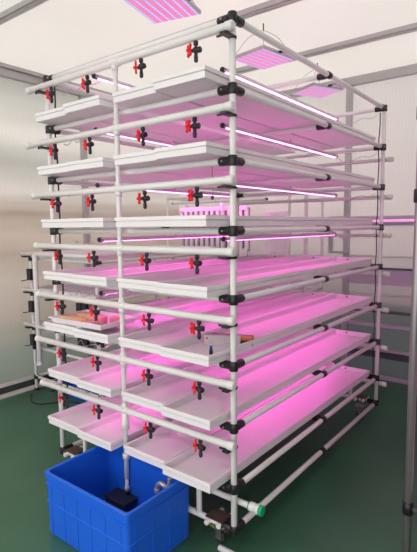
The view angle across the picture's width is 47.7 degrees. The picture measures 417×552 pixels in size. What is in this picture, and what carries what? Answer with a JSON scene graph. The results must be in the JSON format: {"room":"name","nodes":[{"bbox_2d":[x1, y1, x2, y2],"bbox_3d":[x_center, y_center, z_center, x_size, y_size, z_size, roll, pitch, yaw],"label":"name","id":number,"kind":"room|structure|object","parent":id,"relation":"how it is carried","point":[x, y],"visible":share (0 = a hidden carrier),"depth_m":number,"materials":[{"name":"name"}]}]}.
{"room":"indoor hydroponic farm","nodes":[
{"label":"indoor hydroponic farm","id":0,"kind":"room"},
{"bbox_2d":[0,77,179,383],"bbox_3d":[-2.774,-0.227,2.843,0.020,2.840,7.860,4,8,38],"label":"wall","id":1,"kind":"structure","parent":0,"point":[21,215],"depth_m":4.30,"materials":[{"name":"white paint"}]},
{"bbox_2d":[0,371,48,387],"bbox_3d":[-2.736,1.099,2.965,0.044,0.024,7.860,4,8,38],"label":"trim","id":2,"kind":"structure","parent":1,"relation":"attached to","point":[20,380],"depth_m":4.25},
{"bbox_2d":[0,375,56,399],"bbox_3d":[-2.739,1.149,2.973,0.034,0.075,7.860,4,8,38],"label":"baseboard","id":3,"kind":"structure","parent":1,"relation":"attached to","point":[24,384],"depth_m":4.27,"materials":[{"name":"grey"}]},
{"bbox_2d":[0,62,111,97],"bbox_3d":[-2.749,-1.586,2.669,0.074,0.099,7.860,4,8,38],"label":"trim","id":4,"kind":"structure","parent":1,"relation":"attached to","point":[7,71],"depth_m":4.15,"materials":[{"name":"metal"}]},
{"bbox_2d":[78,96,94,356],"bbox_3d":[-1.231,-0.397,4.775,0.044,2.740,0.055,4,8,38],"label":"trim","id":5,"kind":"structure","parent":1,"relation":"attached to","point":[83,153],"depth_m":4.72,"materials":[{"name":"metal"}]},
{"bbox_2d":[0,378,416,551],"bbox_3d":[0.105,1.412,0.851,7.450,0.050,7.960,4,8,38],"label":"floor","id":6,"kind":"structure","parent":0,"point":[350,498],"depth_m":2.67,"materials":[{"name":"green paint"}]},
{"bbox_2d":[30,393,80,404],"bbox_3d":[-1.353,1.060,3.988,0.567,0.011,0.164,2,7,25],"label":"cable","id":7,"kind":"object","parent":6,"relation":"on","point":[30,393],"visible":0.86,"depth_m":3.95,"materials":[{"name":"black plastic"}]},
{"bbox_2d":[54,380,98,401],"bbox_3d":[-1.039,0.989,4.208,0.600,0.100,0.390,4,8,38],"label":"plastic crate","id":8,"kind":"object","parent":6,"relation":"on","point":[64,382],"visible":0.16,"depth_m":4.20,"materials":[{"name":"blue plastic"}]},
{"bbox_2d":[19,252,194,396],"bbox_3d":[-0.755,0.368,4.563,1.025,1.256,1.676,4,8,38],"label":"rack","id":9,"kind":"object","parent":6,"relation":"on","point":[32,272],"visible":0.48,"depth_m":4.07,"materials":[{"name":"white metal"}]},
{"bbox_2d":[31,284,77,292],"bbox_3d":[-0.961,0.058,4.719,0.283,0.046,1.615,4,8,38],"label":"tray","id":10,"kind":"object","parent":9,"relation":"on","point":[47,287],"visible":0.14,"depth_m":4.30,"materials":[{"name":"white plastic"}]},
{"bbox_2d":[50,286,99,292],"bbox_3d":[-0.732,0.074,4.542,0.283,0.046,1.615,4,8,38],"label":"tray","id":11,"kind":"object","parent":9,"relation":"on","point":[76,288],"visible":0.12,"depth_m":4.16,"materials":[{"name":"white plastic"}]},
{"bbox_2d":[33,299,161,325],"bbox_3d":[-0.958,0.366,4.752,0.283,0.046,1.615,4,8,38],"label":"tray","id":12,"kind":"object","parent":9,"relation":"on","point":[41,321],"visible":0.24,"depth_m":4.85,"materials":[{"name":"white plastic"}]},
{"bbox_2d":[31,245,172,257],"bbox_3d":[-0.964,-0.250,4.686,0.283,0.046,1.615,4,8,38],"label":"tray","id":13,"kind":"object","parent":9,"relation":"on","point":[151,245],"visible":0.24,"depth_m":4.40,"materials":[{"name":"white plastic"}]},
{"bbox_2d":[71,288,139,299],"bbox_3d":[-0.503,0.091,4.365,0.283,0.046,1.615,4,8,38],"label":"tray","id":14,"kind":"object","parent":9,"relation":"on","point":[86,292],"visible":0.13,"depth_m":3.90,"materials":[{"name":"white plastic"}]},
{"bbox_2d":[49,246,190,259],"bbox_3d":[-0.735,-0.234,4.509,0.283,0.046,1.615,4,8,38],"label":"tray","id":15,"kind":"object","parent":9,"relation":"on","point":[76,252],"visible":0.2,"depth_m":4.18,"materials":[{"name":"white plastic"}]},
{"bbox_2d":[71,246,217,260],"bbox_3d":[-0.505,-0.217,4.333,0.283,0.046,1.615,4,8,38],"label":"tray","id":16,"kind":"object","parent":9,"relation":"on","point":[111,255],"visible":0.28,"depth_m":3.93,"materials":[{"name":"white plastic"}]},
{"bbox_2d":[45,446,189,551],"bbox_3d":[-0.431,1.084,2.249,0.584,0.315,0.410,4,8,38],"label":"plastic crate","id":17,"kind":"object","parent":6,"relation":"on","point":[80,515],"visible":0.91,"depth_m":2.15,"materials":[{"name":"blue plastic"}]},
{"bbox_2d":[104,487,137,511],"bbox_3d":[-0.455,1.165,2.455,0.160,0.086,0.100,4,8,38],"label":"pump","id":18,"kind":"object","parent":17,"relation":"in","point":[123,500],"visible":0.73,"depth_m":2.43,"materials":[{"name":"black plastic"}]},
{"bbox_2d":[154,476,172,493],"bbox_3d":[-0.213,0.988,2.234,0.113,0.106,0.033,4,8,38],"label":"drain elbow","id":19,"kind":"object","parent":17,"relation":"in","point":[157,488],"visible":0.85,"depth_m":2.23,"materials":[{"name":"plastic"}]},
{"bbox_2d":[43,10,387,542],"bbox_3d":[0.200,-0.025,3.152,1.312,2.315,2.030,4,8,38],"label":"rack","id":20,"kind":"object","parent":6,"relation":"on","point":[223,521],"visible":0.71,"depth_m":2.42,"materials":[{"name":"white metal"}]},
{"bbox_2d":[41,219,68,227],"bbox_3d":[-0.224,-0.373,3.330,0.283,0.046,1.970,4,8,38],"label":"tray","id":21,"kind":"object","parent":20,"relation":"on","point":[46,223],"visible":0.2,"depth_m":2.57,"materials":[{"name":"white plastic"}]},
{"bbox_2d":[54,86,67,408],"bbox_3d":[-0.862,-0.088,2.764,0.016,1.980,0.016,4,8,38],"label":"power cable","id":22,"kind":"object","parent":20,"relation":"attached to","point":[54,86],"visible":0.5,"depth_m":2.75,"materials":[{"name":"black plastic"}]},
{"bbox_2d":[48,395,135,434],"bbox_3d":[-0.222,0.757,3.439,0.283,0.046,1.970,4,8,38],"label":"tray","id":23,"kind":"object","parent":20,"relation":"on","point":[70,419],"visible":0.21,"depth_m":2.82,"materials":[{"name":"white plastic"}]},
{"bbox_2d":[67,218,116,227],"bbox_3d":[-0.016,-0.353,3.129,0.283,0.046,1.970,4,8,38],"label":"tray","id":24,"kind":"object","parent":20,"relation":"on","point":[75,222],"visible":0.3,"depth_m":2.33,"materials":[{"name":"white plastic"}]},
{"bbox_2d":[48,347,153,384],"bbox_3d":[-0.216,0.478,3.421,0.283,0.046,1.970,4,8,38],"label":"tray","id":25,"kind":"object","parent":20,"relation":"on","point":[68,372],"visible":0.21,"depth_m":2.84,"materials":[{"name":"white plastic"}]},
{"bbox_2d":[101,343,114,347],"bbox_3d":[-0.206,0.320,3.068,0.027,0.039,1.236,4,8,38],"label":"tube","id":26,"kind":"object","parent":20,"relation":"hanging from","point":[103,345],"visible":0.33,"depth_m":2.59,"materials":[{"name":"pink plastic"}]},
{"bbox_2d":[72,340,108,348],"bbox_3d":[-0.682,0.395,2.715,0.319,0.040,0.026,4,7,35],"label":"wire","id":27,"kind":"object","parent":26,"relation":"attached to","point":[80,340],"visible":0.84,"depth_m":2.70,"materials":[{"name":"black"}]},
{"bbox_2d":[99,289,126,295],"bbox_3d":[-0.208,0.034,3.038,0.027,0.039,1.236,4,8,38],"label":"tube","id":28,"kind":"object","parent":20,"relation":"hanging from","point":[106,292],"visible":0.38,"depth_m":2.59,"materials":[{"name":"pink plastic"}]},
{"bbox_2d":[70,291,106,297],"bbox_3d":[-0.685,0.108,2.684,0.319,0.040,0.026,4,7,35],"label":"wire","id":29,"kind":"object","parent":28,"relation":"attached to","point":[78,291],"visible":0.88,"depth_m":2.67,"materials":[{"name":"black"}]},
{"bbox_2d":[92,74,136,88],"bbox_3d":[-0.219,-1.095,2.918,0.027,0.039,1.236,4,8,38],"label":"tube","id":30,"kind":"object","parent":20,"relation":"hanging from","point":[94,76],"visible":0.34,"depth_m":2.51,"materials":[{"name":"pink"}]},
{"bbox_2d":[61,80,101,95],"bbox_3d":[-0.695,-1.020,2.564,0.319,0.040,0.026,4,7,35],"label":"wire","id":31,"kind":"object","parent":30,"relation":"attached to","point":[100,80],"visible":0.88,"depth_m":2.57,"materials":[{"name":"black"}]},
{"bbox_2d":[35,106,195,145],"bbox_3d":[-0.234,-0.942,3.263,0.283,0.046,1.970,4,8,38],"label":"tray","id":32,"kind":"object","parent":20,"relation":"on","point":[56,116],"visible":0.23,"depth_m":2.64,"materials":[{"name":"white plastic"}]},
{"bbox_2d":[44,297,204,334],"bbox_3d":[-0.225,0.203,3.382,0.283,0.046,1.970,4,8,38],"label":"tray","id":33,"kind":"object","parent":20,"relation":"on","point":[175,301],"visible":0.34,"depth_m":3.18,"materials":[{"name":"white plastic"}]},
{"bbox_2d":[48,309,138,329],"bbox_3d":[-0.647,0.244,2.653,0.430,0.032,0.280,4,7,35],"label":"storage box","id":34,"kind":"object","parent":33,"relation":"on","point":[128,318],"visible":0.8,"depth_m":2.59,"materials":[{"name":"plastic"}]},
{"bbox_2d":[58,315,77,319],"bbox_3d":[-0.793,0.241,2.677,0.120,0.029,0.055,3,7,32],"label":"block","id":35,"kind":"object","parent":34,"relation":"in","point":[68,317],"visible":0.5,"depth_m":2.66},
{"bbox_2d":[72,317,86,321],"bbox_3d":[-0.709,0.249,2.594,0.050,0.030,0.090,-6,8,-40],"label":"block","id":36,"kind":"object","parent":34,"relation":"in","point":[77,318],"visible":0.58,"depth_m":2.57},
{"bbox_2d":[74,312,99,319],"bbox_3d":[-0.704,0.232,2.734,0.150,0.034,0.060,2,7,26],"label":"block","id":37,"kind":"object","parent":34,"relation":"in","point":[85,315],"visible":0.44,"depth_m":2.72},
{"bbox_2d":[86,320,98,324],"bbox_3d":[-0.620,0.255,2.525,0.050,0.030,0.060,-6,8,-40],"label":"block","id":38,"kind":"object","parent":34,"relation":"in","point":[90,321],"visible":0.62,"depth_m":2.51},
{"bbox_2d":[89,315,107,323],"bbox_3d":[-0.610,0.241,2.611,0.090,0.039,0.060,1,6,18],"label":"block","id":39,"kind":"object","parent":34,"relation":"in","point":[101,319],"visible":0.64,"depth_m":2.59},
{"bbox_2d":[109,316,119,322],"bbox_3d":[-0.511,0.242,2.623,0.070,0.034,0.060,0,6,3],"label":"block","id":40,"kind":"object","parent":34,"relation":"in","point":[112,318],"visible":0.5,"depth_m":2.60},
{"bbox_2d":[76,405,173,450],"bbox_3d":[-0.004,0.775,3.251,0.283,0.046,1.970,4,8,38],"label":"tray","id":41,"kind":"object","parent":20,"relation":"on","point":[106,433],"visible":0.26,"depth_m":2.61,"materials":[{"name":"white plastic"}]},
{"bbox_2d":[25,19,237,490],"bbox_3d":[-0.459,0.040,2.395,1.459,2.164,0.094,4,8,38],"label":"irrigation pipework","id":42,"kind":"object","parent":20,"relation":"attached to","point":[223,29],"visible":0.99,"depth_m":2.26,"materials":[{"name":"white plastic"}]},
{"bbox_2d":[76,354,193,397],"bbox_3d":[0.000,0.496,3.230,0.283,0.046,1.970,4,8,38],"label":"tray","id":43,"kind":"object","parent":20,"relation":"on","point":[108,382],"visible":0.27,"depth_m":2.64,"materials":[{"name":"white plastic"}]},
{"bbox_2d":[114,216,156,226],"bbox_3d":[0.268,-0.335,2.931,0.283,0.046,1.970,4,8,38],"label":"tray","id":44,"kind":"object","parent":20,"relation":"on","point":[121,221],"visible":0.19,"depth_m":2.16,"materials":[{"name":"white plastic"}]},
{"bbox_2d":[93,127,180,145],"bbox_3d":[-0.216,-0.824,2.946,0.027,0.039,1.236,4,8,38],"label":"tube","id":45,"kind":"object","parent":20,"relation":"hanging from","point":[125,135],"visible":0.3,"depth_m":2.76,"materials":[{"name":"glowing pink-white plastic"},{"name":"black plastic"}]},
{"bbox_2d":[37,163,259,192],"bbox_3d":[-0.232,-0.659,3.292,0.283,0.046,1.970,4,8,38],"label":"tray","id":46,"kind":"object","parent":20,"relation":"on","point":[56,170],"visible":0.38,"depth_m":2.75,"materials":[{"name":"white plastic"}]},
{"bbox_2d":[43,253,262,281],"bbox_3d":[-0.222,-0.085,3.359,0.283,0.046,1.970,4,8,38],"label":"tray","id":47,"kind":"object","parent":20,"relation":"on","point":[63,274],"visible":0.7,"depth_m":3.00,"materials":[{"name":"white plastic"}]},
{"bbox_2d":[95,183,229,196],"bbox_3d":[-0.214,-0.541,2.977,0.027,0.039,1.236,4,8,38],"label":"tube","id":48,"kind":"object","parent":20,"relation":"hanging from","point":[96,184],"visible":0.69,"depth_m":2.97,"materials":[{"name":"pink plastic"}]},
{"bbox_2d":[97,234,229,241],"bbox_3d":[-0.211,-0.255,3.007,0.027,0.039,1.236,4,8,38],"label":"tube","id":49,"kind":"object","parent":20,"relation":"hanging from","point":[99,239],"visible":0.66,"depth_m":2.87,"materials":[{"name":"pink plastic"}]},
{"bbox_2d":[63,95,294,154],"bbox_3d":[-0.020,-0.923,3.069,0.283,0.046,1.970,4,8,38],"label":"tray","id":50,"kind":"object","parent":20,"relation":"on","point":[97,105],"visible":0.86,"depth_m":2.72,"materials":[{"name":"white plastic"}]},
{"bbox_2d":[66,157,294,190],"bbox_3d":[-0.012,-0.641,3.106,0.283,0.046,1.970,4,8,38],"label":"tray","id":51,"kind":"object","parent":20,"relation":"on","point":[100,164],"visible":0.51,"depth_m":2.44,"materials":[{"name":"white plastic"}]},
{"bbox_2d":[71,254,294,286],"bbox_3d":[-0.008,-0.066,3.166,0.283,0.046,1.970,4,8,38],"label":"tray","id":52,"kind":"object","parent":20,"relation":"on","point":[101,278],"visible":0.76,"depth_m":2.81,"materials":[{"name":"white plastic"}]},
{"bbox_2d":[72,288,294,343],"bbox_3d":[-0.007,0.221,3.194,0.283,0.046,1.970,4,8,38],"label":"tray","id":53,"kind":"object","parent":20,"relation":"on","point":[110,335],"visible":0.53,"depth_m":2.85,"materials":[{"name":"white plastic"}]},
{"bbox_2d":[211,169,213,199],"bbox_3d":[0.018,-0.430,2.160,0.013,0.160,0.012,4,8,38],"label":"wire","id":54,"kind":"object","parent":20,"relation":"hanging from","point":[212,196],"visible":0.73,"depth_m":2.16,"materials":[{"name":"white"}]},
{"bbox_2d":[117,256,330,291],"bbox_3d":[0.272,-0.047,2.963,0.283,0.046,1.970,4,8,38],"label":"tray","id":55,"kind":"object","parent":20,"relation":"on","point":[147,282],"visible":0.69,"depth_m":2.66,"materials":[{"name":"white plastic"}]},
{"bbox_2d":[112,83,337,151],"bbox_3d":[0.268,-0.906,2.877,0.283,0.046,1.970,4,8,38],"label":"tray","id":56,"kind":"object","parent":20,"relation":"on","point":[141,95],"visible":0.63,"depth_m":2.48,"materials":[{"name":"white plastic"}]},
{"bbox_2d":[113,150,336,188],"bbox_3d":[0.268,-0.622,2.903,0.283,0.046,1.970,4,8,38],"label":"tray","id":57,"kind":"object","parent":20,"relation":"on","point":[142,159],"visible":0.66,"depth_m":2.45,"materials":[{"name":"white plastic"}]},
{"bbox_2d":[118,291,333,354],"bbox_3d":[0.273,0.240,2.992,0.283,0.046,1.970,4,8,38],"label":"tray","id":58,"kind":"object","parent":20,"relation":"on","point":[150,341],"visible":0.75,"depth_m":2.68,"materials":[{"name":"white plastic"}]},
{"bbox_2d":[121,328,334,412],"bbox_3d":[0.282,0.515,3.030,0.283,0.046,1.970,4,8,38],"label":"tray","id":59,"kind":"object","parent":20,"relation":"on","point":[165,389],"visible":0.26,"depth_m":2.55,"materials":[{"name":"white plastic"}]},
{"bbox_2d":[123,362,334,468],"bbox_3d":[0.287,0.792,3.062,0.283,0.046,1.970,4,8,38],"label":"tray","id":60,"kind":"object","parent":20,"relation":"on","point":[166,444],"visible":0.27,"depth_m":2.47,"materials":[{"name":"white plastic"}]},
{"bbox_2d":[212,489,264,516],"bbox_3d":[-0.044,1.000,2.261,0.708,0.045,0.045,4,8,38],"label":"pipe","id":61,"kind":"object","parent":20,"relation":"attached to","point":[257,509],"visible":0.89,"depth_m":2.08,"materials":[{"name":"white plastic"}]},
{"bbox_2d":[152,65,375,147],"bbox_3d":[0.477,-0.886,2.675,0.283,0.046,1.970,4,8,38],"label":"tray","id":62,"kind":"object","parent":20,"relation":"on","point":[202,78],"visible":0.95,"depth_m":2.26,"materials":[{"name":"white plastic"}]},
{"bbox_2d":[156,257,372,297],"bbox_3d":[0.486,-0.028,2.767,0.283,0.046,1.970,4,8,38],"label":"tray","id":63,"kind":"object","parent":20,"relation":"on","point":[207,286],"visible":1,"depth_m":2.43,"materials":[{"name":"white plastic"}]},
{"bbox_2d":[154,141,374,186],"bbox_3d":[0.483,-0.603,2.708,0.283,0.046,1.970,4,8,38],"label":"tray","id":64,"kind":"object","parent":20,"relation":"on","point":[203,150],"visible":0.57,"depth_m":2.17,"materials":[{"name":"white plastic"}]},
{"bbox_2d":[155,215,373,226],"bbox_3d":[0.482,-0.316,2.735,0.283,0.046,1.970,4,8,38],"label":"tray","id":65,"kind":"object","parent":20,"relation":"on","point":[184,220],"visible":1,"depth_m":2.15,"materials":[{"name":"white plastic"}]},
{"bbox_2d":[161,364,369,493],"bbox_3d":[0.498,0.812,2.862,0.283,0.046,1.970,4,8,38],"label":"tray","id":66,"kind":"object","parent":20,"relation":"on","point":[207,473],"visible":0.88,"depth_m":2.56,"materials":[{"name":"white plastic"}]},
{"bbox_2d":[159,294,371,366],"bbox_3d":[0.492,0.258,2.802,0.283,0.046,1.970,4,8,38],"label":"tray","id":67,"kind":"object","parent":20,"relation":"on","point":[268,328],"visible":1,"depth_m":2.60,"materials":[{"name":"white plastic"}]},
{"bbox_2d":[209,346,212,354],"bbox_3d":[0.011,0.329,2.099,0.018,0.038,0.018,4,8,38],"label":"bottle","id":68,"kind":"object","parent":67,"relation":"on","point":[210,348],"visible":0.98,"depth_m":2.09,"materials":[{"name":"black plastic"}]},
{"bbox_2d":[204,332,253,346],"bbox_3d":[0.099,0.303,2.261,0.235,0.054,0.057,1,6,14],"label":"package","id":69,"kind":"object","parent":67,"relation":"on","point":[210,338],"visible":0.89,"depth_m":2.25,"materials":[{"name":"grey"}]},
{"bbox_2d":[161,329,370,430],"bbox_3d":[0.497,0.534,2.835,0.283,0.046,1.970,4,8,38],"label":"tray","id":70,"kind":"object","parent":20,"relation":"on","point":[256,383],"visible":1,"depth_m":2.58,"materials":[{"name":"white plastic"}]},
{"bbox_2d":[220,123,337,157],"bbox_3d":[0.512,-0.832,2.951,0.027,0.039,1.456,4,8,38],"label":"tube","id":71,"kind":"object","parent":20,"relation":"hanging from","point":[222,125],"visible":1,"depth_m":2.80,"materials":[{"name":"translucent white plastic"},{"name":"glowing led"}]},
{"bbox_2d":[221,232,336,241],"bbox_3d":[0.517,-0.262,3.011,0.027,0.039,1.456,4,8,38],"label":"tube","id":72,"kind":"object","parent":20,"relation":"hanging from","point":[223,239],"visible":0.99,"depth_m":2.86,"materials":[{"name":"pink plastic"}]},
{"bbox_2d":[220,67,338,120],"bbox_3d":[0.510,-1.102,2.922,0.027,0.039,1.456,4,8,38],"label":"tube","id":73,"kind":"object","parent":20,"relation":"hanging from","point":[222,69],"visible":0.88,"depth_m":2.78,"materials":[{"name":"translucent white plastic"},{"name":"glowing led"}]},
{"bbox_2d":[225,272,335,294],"bbox_3d":[0.520,0.026,3.042,0.027,0.039,1.456,4,8,38],"label":"tube","id":74,"kind":"object","parent":20,"relation":"hanging from","point":[332,272],"visible":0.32,"depth_m":2.84,"materials":[{"name":"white plastic"}]},
{"bbox_2d":[236,182,336,196],"bbox_3d":[0.515,-0.548,2.981,0.027,0.039,1.456,4,8,38],"label":"tube","id":75,"kind":"object","parent":20,"relation":"hanging from","point":[239,184],"visible":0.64,"depth_m":2.88,"materials":[{"name":"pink plastic"}]},
{"bbox_2d":[239,156,393,386],"bbox_3d":[0.790,-0.049,3.916,1.390,1.719,0.051,4,8,38],"label":"drain pipework","id":76,"kind":"object","parent":20,"relation":"attached to","point":[388,159],"visible":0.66,"depth_m":3.64,"materials":[{"name":"white plastic"}]},
{"bbox_2d":[372,112,380,376],"bbox_3d":[1.233,-0.183,3.473,0.014,1.980,0.014,4,8,38],"label":"power cable","id":77,"kind":"object","parent":20,"relation":"attached to","point":[380,112],"visible":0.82,"depth_m":3.46,"materials":[{"name":"black plastic"}]},
{"bbox_2d":[218,544,234,551],"bbox_3d":[0.313,1.254,1.943,0.670,0.027,0.027,4,8,38],"label":"pipe","id":78,"kind":"object","parent":6,"relation":"on","point":[221,548],"visible":1,"depth_m":2.12,"materials":[{"name":"white plastic"}]},
{"bbox_2d":[166,189,323,323],"bbox_3d":[0.329,0.028,5.088,1.767,1.800,0.367,4,8,38],"label":"rack","id":79,"kind":"object","parent":6,"relation":"on","point":[206,197],"visible":0.13,"depth_m":4.72,"materials":[{"name":"white metal"}]},
{"bbox_2d":[179,205,249,253],"bbox_3d":[0.051,-0.500,5.130,0.929,0.500,0.060,4,8,38],"label":"panel","id":80,"kind":"object","parent":79,"relation":"attached to","point":[244,245],"visible":0.4,"depth_m":5.12,"materials":[{"name":"plastic"}]},
{"bbox_2d":[171,197,267,204],"bbox_3d":[0.077,-0.775,4.899,1.236,0.034,0.034,4,8,38],"label":"tube","id":81,"kind":"object","parent":79,"relation":"attached to","point":[266,198],"visible":1,"depth_m":4.87,"materials":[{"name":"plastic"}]},
{"bbox_2d":[264,211,287,287],"bbox_3d":[0.660,-0.258,4.654,0.250,0.750,0.024,4,8,38],"label":"panel","id":82,"kind":"object","parent":79,"relation":"attached to","point":[275,246],"visible":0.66,"depth_m":4.63,"materials":[{"name":"white plastic"}]},
{"bbox_2d":[402,113,416,551],"bbox_3d":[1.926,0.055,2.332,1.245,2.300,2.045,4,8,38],"label":"pole","id":83,"kind":"object","parent":6,"relation":"on","point":[408,508],"visible":1,"depth_m":1.95,"materials":[{"name":"silver metal"}]},
{"bbox_2d":[0,0,416,92],"bbox_3d":[0.102,-1.442,0.496,7.350,0.020,7.910,4,8,38],"label":"ceiling","id":84,"kind":"structure","parent":0,"point":[54,36],"depth_m":3.43,"materials":[{"name":"white paint"}]},
{"bbox_2d":[0,0,47,24],"bbox_3d":[0.828,-1.511,1.390,7.300,0.044,0.055,4,8,38],"label":"trim","id":85,"kind":"structure","parent":84,"relation":"attached to","point":[23,6],"depth_m":2.91,"materials":[{"name":"metal"}]},
{"bbox_2d":[124,0,200,23],"bbox_3d":[-0.213,-1.511,2.422,0.348,0.240,0.330,2,7,24],"label":"light","id":86,"kind":"object","parent":84,"relation":"hanging from","point":[156,11],"visible":1,"depth_m":2.47,"materials":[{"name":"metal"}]},
{"bbox_2d":[53,0,301,74],"bbox_3d":[1.403,-1.595,2.128,7.300,0.044,0.055,4,8,38],"label":"trim","id":87,"kind":"structure","parent":84,"relation":"attached to","point":[269,5],"depth_m":2.95,"materials":[{"name":"metal"}]},
{"bbox_2d":[236,23,294,69],"bbox_3d":[0.395,-1.601,3.209,0.330,0.240,0.348,-6,8,-42],"label":"light","id":88,"kind":"object","parent":84,"relation":"hanging from","point":[263,57],"visible":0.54,"depth_m":3.21,"materials":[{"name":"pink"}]},
{"bbox_2d":[291,63,343,97],"bbox_3d":[0.942,-1.691,4.005,0.330,0.240,0.348,-4,7,-28],"label":"light","id":89,"kind":"object","parent":84,"relation":"hanging from","point":[317,90],"visible":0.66,"depth_m":3.99,"materials":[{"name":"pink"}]},
{"bbox_2d":[236,22,416,73],"bbox_3d":[1.960,-1.676,2.843,7.300,0.044,0.055,4,8,38],"label":"trim","id":90,"kind":"structure","parent":84,"relation":"attached to","point":[409,28],"depth_m":3.50,"materials":[{"name":"metal"}]},
{"bbox_2d":[179,74,416,379],"bbox_3d":[1.623,-0.435,4.409,5.000,2.840,0.020,4,8,38],"label":"wall","id":91,"kind":"structure","parent":0,"point":[400,94],"depth_m":4.43,"materials":[{"name":"white paint"}]},
{"bbox_2d":[328,216,348,252],"bbox_3d":[1.281,-0.405,4.626,0.200,0.360,0.057,4,8,38],"label":"window","id":92,"kind":"structure","parent":91,"relation":"in","point":[330,239],"depth_m":4.66,"materials":[{"name":"metal"}]},
{"bbox_2d":[341,89,352,365],"bbox_3d":[1.344,-0.411,4.587,0.055,2.760,0.044,4,8,38],"label":"trim","id":93,"kind":"structure","parent":91,"relation":"attached to","point":[349,95],"depth_m":4.54,"materials":[{"name":"metal"}]},
{"bbox_2d":[280,63,416,97],"bbox_3d":[1.588,-1.803,4.235,5.000,0.079,0.050,4,8,38],"label":"trim","id":94,"kind":"structure","parent":91,"relation":"attached to","point":[408,70],"depth_m":4.26,"materials":[{"name":"metal"}]},
{"bbox_2d":[348,346,408,362],"bbox_3d":[2.483,0.810,3.838,2.800,0.060,0.044,4,8,38],"label":"trim","id":95,"kind":"structure","parent":91,"relation":"attached to","point":[396,357],"depth_m":4.43,"materials":[{"name":"grey"}]},
{"bbox_2d":[347,320,409,330],"bbox_3d":[2.482,0.531,3.811,2.800,0.030,0.040,4,8,38],"label":"trim","id":96,"kind":"structure","parent":91,"relation":"attached to","point":[348,321],"depth_m":4.44,"materials":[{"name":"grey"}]},
{"bbox_2d":[348,291,410,297],"bbox_3d":[2.486,0.239,3.788,2.800,0.015,0.020,4,8,38],"label":"trim","id":97,"kind":"structure","parent":91,"relation":"attached to","point":[349,291],"depth_m":4.43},
{"bbox_2d":[348,268,411,286],"bbox_3d":[2.481,0.072,3.766,2.800,0.143,0.030,4,8,38],"label":"trim","id":98,"kind":"structure","parent":91,"relation":"attached to","point":[397,277],"depth_m":4.37,"materials":[{"name":"purple"}]},
{"bbox_2d":[349,255,412,257],"bbox_3d":[2.482,-0.119,3.749,2.800,0.015,0.020,4,8,38],"label":"trim","id":99,"kind":"structure","parent":91,"relation":"attached to","point":[349,255],"depth_m":4.39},
{"bbox_2d":[349,215,413,218],"bbox_3d":[2.470,-0.478,3.699,2.800,0.030,0.050,4,8,38],"label":"trim","id":100,"kind":"structure","parent":91,"relation":"attached to","point":[402,216],"depth_m":4.29,"materials":[{"name":"purple"}]},
{"bbox_2d":[349,222,413,225],"bbox_3d":[2.476,-0.419,3.713,2.800,0.030,0.030,4,8,38],"label":"trim","id":101,"kind":"structure","parent":91,"relation":"attached to","point":[384,223],"depth_m":4.29,"materials":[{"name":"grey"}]},
{"bbox_2d":[354,309,410,315],"bbox_3d":[2.482,0.399,3.799,2.800,0.025,0.034,4,8,38],"label":"trim","id":102,"kind":"structure","parent":91,"relation":"attached to","point":[390,312],"depth_m":4.37,"materials":[{"name":"grey metal"}]},
{"bbox_2d":[356,267,411,270],"bbox_3d":[2.477,-0.008,3.753,2.800,0.015,0.040,4,8,38],"label":"trim","id":103,"kind":"structure","parent":91,"relation":"attached to","point":[356,267],"depth_m":4.31,"materials":[{"name":"grey"}]},
{"bbox_2d":[369,373,407,384],"bbox_3d":[2.484,1.029,3.860,2.800,0.030,0.050,4,8,38],"label":"trim","id":104,"kind":"structure","parent":91,"relation":"attached to","point":[381,377],"depth_m":4.42,"materials":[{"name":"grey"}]},
{"bbox_2d":[373,219,413,221],"bbox_3d":[2.625,-0.433,3.536,2.950,0.022,0.020,4,8,38],"label":"led strip","id":105,"kind":"object","parent":91,"relation":"attached to","point":[384,220],"visible":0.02,"depth_m":4.24,"materials":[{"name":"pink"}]},
{"bbox_2d":[373,220,413,220],"bbox_3d":[2.620,-0.432,3.530,2.950,0.012,0.004,4,8,38],"label":"diffuser","id":106,"kind":"object","parent":105,"relation":"attached to","point":[373,220],"depth_m":4.25,"materials":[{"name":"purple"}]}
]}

